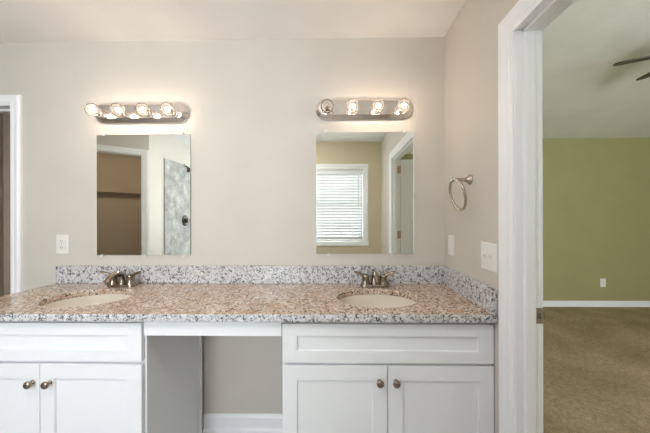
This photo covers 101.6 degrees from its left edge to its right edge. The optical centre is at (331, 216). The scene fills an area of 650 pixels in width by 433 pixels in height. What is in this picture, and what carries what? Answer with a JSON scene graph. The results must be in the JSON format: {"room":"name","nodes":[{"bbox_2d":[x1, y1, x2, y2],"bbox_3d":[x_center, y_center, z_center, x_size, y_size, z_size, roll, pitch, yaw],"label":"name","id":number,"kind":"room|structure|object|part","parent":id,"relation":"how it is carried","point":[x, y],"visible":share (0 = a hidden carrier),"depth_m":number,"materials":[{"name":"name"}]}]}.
{"room":"bathroom","nodes":[
{"label":"bathroom","id":0,"kind":"room"},
{"bbox_2d":[0,113,3,296],"bbox_3d":[-3.522,0.121,2.308,0.080,2.447,0.999,0,0,1],"label":"wall","id":1,"kind":"structure","parent":0,"point":[1,114],"depth_m":2.79,"materials":[{"name":"beige paint"}]},
{"bbox_2d":[3,113,9,295],"bbox_3d":[-2.404,0.118,2.830,2.300,2.447,0.080,0,0,1],"label":"wall","id":2,"kind":"structure","parent":0,"point":[6,116],"depth_m":2.81,"materials":[{"name":"beige paint"}]},
{"bbox_2d":[0,37,444,429],"bbox_3d":[-1.289,0.115,1.727,4.078,2.447,0.110,0,0,1],"label":"wall","id":3,"kind":"structure","parent":0,"point":[253,123],"depth_m":1.66,"materials":[{"name":"beige paint"}]},
{"bbox_2d":[0,95,22,293],"bbox_3d":[-2.411,0.285,1.738,0.897,2.113,0.132,0,0,1],"label":"door frame","id":4,"kind":"structure","parent":3,"relation":"in","point":[12,104],"depth_m":1.67,"materials":[{"name":"white wood"}]},
{"bbox_2d":[56,235,68,253],"bbox_3d":[-1.702,0.173,1.674,0.080,0.122,0.009,0,0,1],"label":"wall outlet","id":5,"kind":"object","parent":3,"relation":"attached to","point":[62,241],"visible":1,"depth_m":1.67,"materials":[{"name":"white plastic"}]},
{"bbox_2d":[84,102,189,123],"bbox_3d":[-1.194,-0.652,1.601,0.600,0.124,0.138,0,0,1],"label":"vanity light","id":6,"kind":"object","parent":3,"relation":"attached to","point":[176,112],"visible":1,"depth_m":1.63,"materials":[{"name":"silver metal"}]},
{"bbox_3d":[-1.418,-0.635,1.577,0.077,0.077,0.082,0,0,1],"label":"bulb","id":7,"kind":"part","parent":6,"relation":"part of","materials":[{"name":"glass"}]},
{"bbox_2d":[96,110,105,117],"bbox_3d":[-1.417,-0.635,1.625,0.047,0.047,0.027,0,0,1],"label":"socket","id":8,"kind":"object","parent":6,"relation":"attached to","point":[99,113],"depth_m":1.63,"materials":[{"name":"silver metal"}]},
{"bbox_3d":[-1.269,-0.636,1.575,0.077,0.077,0.082,0,0,1],"label":"bulb","id":9,"kind":"part","parent":6,"relation":"part of","materials":[{"name":"glass"}]},
{"bbox_2d":[120,110,129,117],"bbox_3d":[-1.268,-0.636,1.622,0.047,0.047,0.027,0,0,1],"label":"socket","id":10,"kind":"object","parent":6,"relation":"attached to","point":[123,113],"depth_m":1.62,"materials":[{"name":"silver metal"}]},
{"bbox_3d":[-1.120,-0.636,1.572,0.077,0.077,0.082,0,0,1],"label":"bulb","id":11,"kind":"part","parent":6,"relation":"part of","materials":[{"name":"glass"}]},
{"bbox_2d":[144,109,153,117],"bbox_3d":[-1.119,-0.636,1.620,0.047,0.047,0.027,0,0,1],"label":"socket","id":12,"kind":"object","parent":6,"relation":"attached to","point":[149,113],"depth_m":1.63,"materials":[{"name":"silver metal"}]},
{"bbox_3d":[-0.971,-0.636,1.570,0.077,0.077,0.082,0,0,1],"label":"bulb","id":13,"kind":"part","parent":6,"relation":"part of","materials":[{"name":"glass"}]},
{"bbox_2d":[169,109,177,116],"bbox_3d":[-0.970,-0.636,1.617,0.047,0.047,0.027,0,0,1],"label":"socket","id":14,"kind":"object","parent":6,"relation":"attached to","point":[173,112],"depth_m":1.62,"materials":[{"name":"silver metal"}]},
{"bbox_2d":[97,132,190,257],"bbox_3d":[-1.182,-0.139,1.663,0.598,0.788,0.013,0,0,1],"label":"wall mirror","id":15,"kind":"object","parent":3,"relation":"attached to","point":[144,180],"visible":1,"depth_m":1.66,"materials":[{"name":"white mirror"}]},
{"bbox_2d":[203,413,282,432],"bbox_3d":[-0.500,1.283,1.647,0.597,0.107,0.024,0,0,1],"label":"baseboard","id":16,"kind":"structure","parent":3,"relation":"attached to","point":[213,422],"depth_m":1.65,"materials":[{"name":"white wood"}]},
{"bbox_2d":[56,265,441,283],"bbox_3d":[-0.525,0.357,1.648,2.404,0.110,0.020,0,0,1],"label":"backsplash","id":17,"kind":"structure","parent":3,"relation":"attached to","point":[200,274],"depth_m":1.64,"materials":[{"name":"stone"}]},
{"bbox_2d":[315,98,412,119],"bbox_3d":[0.198,-0.665,1.578,0.600,0.124,0.138,0,0,1],"label":"vanity light","id":18,"kind":"object","parent":3,"relation":"attached to","point":[327,109],"visible":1,"depth_m":1.61,"materials":[{"name":"silver metal"}]},
{"bbox_3d":[-0.026,-0.649,1.554,0.077,0.077,0.082,0,0,1],"label":"bulb","id":19,"kind":"part","parent":18,"relation":"part of","materials":[{"name":"clear glass"}]},
{"bbox_3d":[0.123,-0.649,1.552,0.077,0.077,0.082,0,0,1],"label":"bulb","id":20,"kind":"part","parent":18,"relation":"part of","materials":[{"name":"glass"}]},
{"bbox_3d":[0.272,-0.650,1.550,0.077,0.077,0.082,0,0,1],"label":"bulb","id":21,"kind":"part","parent":18,"relation":"part of","materials":[{"name":"glass"}]},
{"bbox_2d":[397,105,404,113],"bbox_3d":[0.421,-0.650,1.595,0.047,0.047,0.027,0,0,1],"label":"socket","id":22,"kind":"object","parent":18,"relation":"attached to","point":[400,110],"depth_m":1.60,"materials":[{"name":"silver metal"}]},
{"bbox_3d":[0.420,-0.650,1.547,0.077,0.077,0.082,0,0,1],"label":"bulb","id":23,"kind":"part","parent":18,"relation":"part of","materials":[{"name":"glass"}]},
{"bbox_2d":[316,129,414,255],"bbox_3d":[0.207,-0.149,1.641,0.611,0.785,0.013,0,0,1],"label":"wall mirror","id":24,"kind":"object","parent":3,"relation":"attached to","point":[365,181],"visible":1,"depth_m":1.64,"materials":[{"name":"white mirror"}]},
{"bbox_2d":[0,0,649,137],"bbox_3d":[0.110,-1.495,0.866,9.400,0.765,6.435,0,0,1],"label":"ceiling","id":25,"kind":"structure","parent":0,"point":[21,21],"depth_m":1.62,"materials":[{"name":"white paint"}]},
{"bbox_2d":[613,56,649,80],"bbox_3d":[2.837,-1.426,2.040,0.917,0.351,0.917,0,0,1],"label":"ceiling fan","id":26,"kind":"object","parent":25,"relation":"hanging from","point":[647,75],"visible":1,"depth_m":2.21,"materials":[{"name":"brown wood"}]},
{"bbox_3d":[2.535,-1.292,2.171,0.320,0.029,0.110,0,0,28],"label":"blade","id":27,"kind":"part","parent":26,"relation":"part of","materials":[{"name":"brown wood"}]},
{"bbox_3d":[2.873,-1.293,2.337,0.110,0.029,0.320,0,0,10],"label":"blade","id":28,"kind":"part","parent":26,"relation":"part of","materials":[{"name":"brown wood"}]},
{"bbox_2d":[444,0,518,432],"bbox_3d":[0.726,0.110,0.464,0.091,2.447,2.571,0,0,1],"label":"wall","id":29,"kind":"structure","parent":0,"point":[471,41],"depth_m":1.28,"materials":[{"name":"beige paint"}]},
{"bbox_2d":[448,235,453,255],"bbox_3d":[0.693,0.165,1.541,0.008,0.116,0.074,0,0,1],"label":"receptacle","id":30,"kind":"object","parent":29,"relation":"attached to","point":[450,237],"visible":1,"depth_m":1.54,"materials":[{"name":"white plastic"}]},
{"bbox_2d":[449,174,472,210],"bbox_3d":[0.646,-0.121,1.325,0.094,0.183,0.165,0,0,1],"label":"towel ring","id":31,"kind":"object","parent":29,"relation":"attached to","point":[469,179],"visible":1,"depth_m":1.31,"materials":[{"name":"silver metal"}]},
{"bbox_3d":[0.645,-0.187,1.325,0.094,0.052,0.052,0,0,1],"label":"mount post","id":32,"kind":"part","parent":31,"relation":"part of","materials":[{"name":"silver metal"}]},
{"bbox_2d":[481,242,497,272],"bbox_3d":[0.682,0.174,1.162,0.018,0.122,0.122,0,0,1],"label":"light switch","id":33,"kind":"object","parent":29,"relation":"attached to","point":[489,251],"visible":1,"depth_m":1.15,"materials":[{"name":"white plastic"}]},
{"bbox_2d":[498,0,575,432],"bbox_3d":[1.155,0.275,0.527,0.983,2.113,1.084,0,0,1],"label":"door frame","id":34,"kind":"structure","parent":29,"relation":"in","point":[520,92],"depth_m":0.99,"materials":[{"name":"white paint"}]},
{"bbox_3d":[0.774,0.367,0.986,0.039,0.058,0.006,0,0,1],"label":"strike plate","id":35,"kind":"part","parent":34,"relation":"part of","materials":[{"name":"silver metal"}]},
{"bbox_3d":[0.782,0.282,0.533,0.018,2.102,1.062,0,0,1],"label":"casing","id":36,"kind":"part","parent":34,"relation":"part of","materials":[{"name":"paint"}]},
{"bbox_2d":[543,138,649,300],"bbox_3d":[2.817,0.052,3.990,4.097,2.550,0.100,0,0,1],"label":"wall","id":37,"kind":"structure","parent":0,"point":[596,191],"depth_m":3.92,"materials":[{"name":"green paint"}]},
{"bbox_2d":[543,301,649,306],"bbox_3d":[2.799,1.285,3.930,3.937,0.085,0.019,0,0,1],"label":"baseboard","id":38,"kind":"structure","parent":37,"relation":"attached to","point":[545,303],"depth_m":3.91,"materials":[{"name":"white wood"}]},
{"bbox_2d":[600,278,605,286],"bbox_3d":[4.012,0.972,3.915,0.078,0.125,0.009,0,0,1],"label":"wall outlet","id":39,"kind":"object","parent":37,"relation":"attached to","point":[602,281],"visible":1,"depth_m":3.91,"materials":[{"name":"white plastic"}]},
{"bbox_2d":[543,307,649,432],"bbox_3d":[2.729,1.353,1.123,3.987,0.050,5.635,0,0,1],"label":"floor","id":40,"kind":"structure","parent":0,"point":[596,360],"depth_m":2.31,"materials":[{"name":"brown carpet"}]},
{"bbox_3d":[-1.932,1.370,0.507,5.313,0.060,5.650,0,0,1],"label":"floor","id":41,"kind":"structure","parent":0,"visible":0},
{"bbox_2d":[0,321,201,432],"bbox_3d":[-1.262,0.892,1.385,0.916,0.892,0.520,0,0,1],"label":"vanity cabinet","id":42,"kind":"object","parent":41,"relation":"on","point":[56,376],"visible":0.83,"depth_m":1.16,"materials":[{"name":"white paint"}]},
{"bbox_3d":[-1.498,0.932,1.169,0.448,0.578,0.019,0,0,1],"label":"door","id":43,"kind":"part","parent":42,"relation":"part of","materials":[{"name":"white paint"}]},
{"bbox_3d":[-1.304,0.721,1.141,0.032,0.032,0.030,0,0,1],"label":"knob","id":44,"kind":"part","parent":42,"relation":"part of","materials":[{"name":"silver metal"}]},
{"bbox_3d":[-1.227,0.720,1.140,0.032,0.032,0.030,0,0,1],"label":"knob","id":45,"kind":"part","parent":42,"relation":"part of","materials":[{"name":"silver metal"}]},
{"bbox_3d":[-1.274,0.546,1.165,0.898,0.167,0.019,0,0,1],"label":"drawer","id":46,"kind":"part","parent":42,"relation":"part of","materials":[{"name":"white paint"}]},
{"bbox_3d":[-1.047,0.931,1.162,0.448,0.578,0.019,0,0,1],"label":"door","id":47,"kind":"part","parent":42,"relation":"part of","materials":[{"name":"white paint"}]},
{"bbox_2d":[0,283,497,322],"bbox_3d":[-0.520,0.428,1.388,2.427,0.031,0.539,0,0,1],"label":"countertop","id":48,"kind":"structure","parent":42,"relation":"on","point":[148,302],"depth_m":1.25,"materials":[{"name":"beige stone"}]},
{"bbox_2d":[43,294,130,306],"bbox_3d":[-1.251,0.518,1.373,0.452,0.145,0.344,0,0,1],"label":"sink","id":49,"kind":"object","parent":48,"relation":"in","point":[105,298],"visible":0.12,"depth_m":1.50,"materials":[{"name":"ceramic"}]},
{"bbox_2d":[99,269,141,286],"bbox_3d":[-1.253,0.365,1.573,0.193,0.098,0.171,0,0,-40],"label":"faucet","id":50,"kind":"object","parent":48,"relation":"on","point":[112,280],"visible":1,"depth_m":1.57,"materials":[{"name":"silver metal"}]},
{"bbox_3d":[-1.305,0.371,1.587,0.052,0.061,0.052,0,0,1],"label":"handle","id":51,"kind":"part","parent":50,"relation":"part of","materials":[{"name":"silver metal"}]},
{"bbox_3d":[-1.254,0.356,1.536,0.035,0.080,0.145,0,0,1],"label":"spout","id":52,"kind":"part","parent":50,"relation":"part of","materials":[{"name":"silver metal"}]},
{"bbox_3d":[-1.253,0.378,1.586,0.046,0.045,0.046,0,0,1],"label":"spout post","id":53,"kind":"part","parent":50,"relation":"part of","materials":[{"name":"silver metal"}]},
{"bbox_3d":[-1.253,0.406,1.586,0.168,0.014,0.056,0,0,1],"label":"plate","id":54,"kind":"part","parent":50,"relation":"part of","materials":[{"name":"silver metal"}]},
{"bbox_3d":[-1.201,0.371,1.585,0.052,0.061,0.052,0,0,1],"label":"handle","id":55,"kind":"part","parent":50,"relation":"part of","materials":[{"name":"silver metal"}]},
{"bbox_2d":[144,322,281,335],"bbox_3d":[-0.515,0.479,1.153,0.598,0.068,0.019,0,0,1],"label":"board","id":56,"kind":"object","parent":48,"relation":"attached to","point":[150,328],"visible":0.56,"depth_m":1.14,"materials":[{"name":"white paint"}]},
{"bbox_2d":[354,269,395,286],"bbox_3d":[0.253,0.360,1.555,0.193,0.098,0.171,0,0,-40],"label":"faucet","id":57,"kind":"object","parent":48,"relation":"on","point":[375,282],"visible":1,"depth_m":1.55,"materials":[{"name":"silver metal"}]},
{"bbox_3d":[0.201,0.367,1.569,0.052,0.061,0.052,0,0,1],"label":"handle","id":58,"kind":"part","parent":57,"relation":"part of","materials":[{"name":"silver metal"}]},
{"bbox_3d":[0.253,0.402,1.568,0.168,0.014,0.056,0,0,1],"label":"plate","id":59,"kind":"part","parent":57,"relation":"part of","materials":[{"name":"silver metal"}]},
{"bbox_3d":[0.252,0.352,1.519,0.035,0.080,0.145,0,0,1],"label":"spout","id":60,"kind":"part","parent":57,"relation":"part of","materials":[{"name":"silver metal"}]},
{"bbox_3d":[0.305,0.367,1.567,0.052,0.061,0.052,0,0,1],"label":"handle","id":61,"kind":"part","parent":57,"relation":"part of","materials":[{"name":"silver metal"}]},
{"bbox_2d":[339,294,416,307],"bbox_3d":[0.233,0.514,1.353,0.452,0.145,0.344,0,0,1],"label":"sink","id":62,"kind":"object","parent":48,"relation":"in","point":[369,300],"visible":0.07,"depth_m":1.49,"materials":[{"name":"ceramic"}]},
{"bbox_2d":[441,265,496,314],"bbox_3d":[0.683,0.353,1.371,0.020,0.110,0.535,0,0,1],"label":"side splash","id":63,"kind":"object","parent":48,"relation":"on","point":[479,293],"visible":1,"depth_m":1.26,"materials":[{"name":"stone"}]},
{"bbox_2d":[282,322,493,432],"bbox_3d":[0.241,0.888,1.361,0.905,0.892,0.520,0,0,1],"label":"vanity cabinet","id":64,"kind":"object","parent":41,"relation":"on","point":[339,377],"visible":0.87,"depth_m":1.14,"materials":[{"name":"white paint"}]},
{"bbox_3d":[0.014,0.928,1.145,0.450,0.578,0.019,0,0,1],"label":"door","id":65,"kind":"part","parent":64,"relation":"part of","materials":[{"name":"white paint"}]},
{"bbox_3d":[0.204,0.701,1.117,0.032,0.032,0.030,0,0,1],"label":"knob","id":66,"kind":"part","parent":64,"relation":"part of","materials":[{"name":"silver metal"}]},
{"bbox_3d":[0.238,0.542,1.141,0.900,0.167,0.019,0,0,1],"label":"drawer","id":67,"kind":"part","parent":64,"relation":"part of","materials":[{"name":"white paint"}]},
{"bbox_3d":[0.273,0.700,1.115,0.032,0.032,0.030,0,0,1],"label":"knob","id":68,"kind":"part","parent":64,"relation":"part of","materials":[{"name":"silver metal"}]},
{"bbox_3d":[0.465,0.927,1.137,0.448,0.578,0.019,0,0,1],"label":"door","id":69,"kind":"part","parent":64,"relation":"part of","materials":[{"name":"white paint"}]}
]}

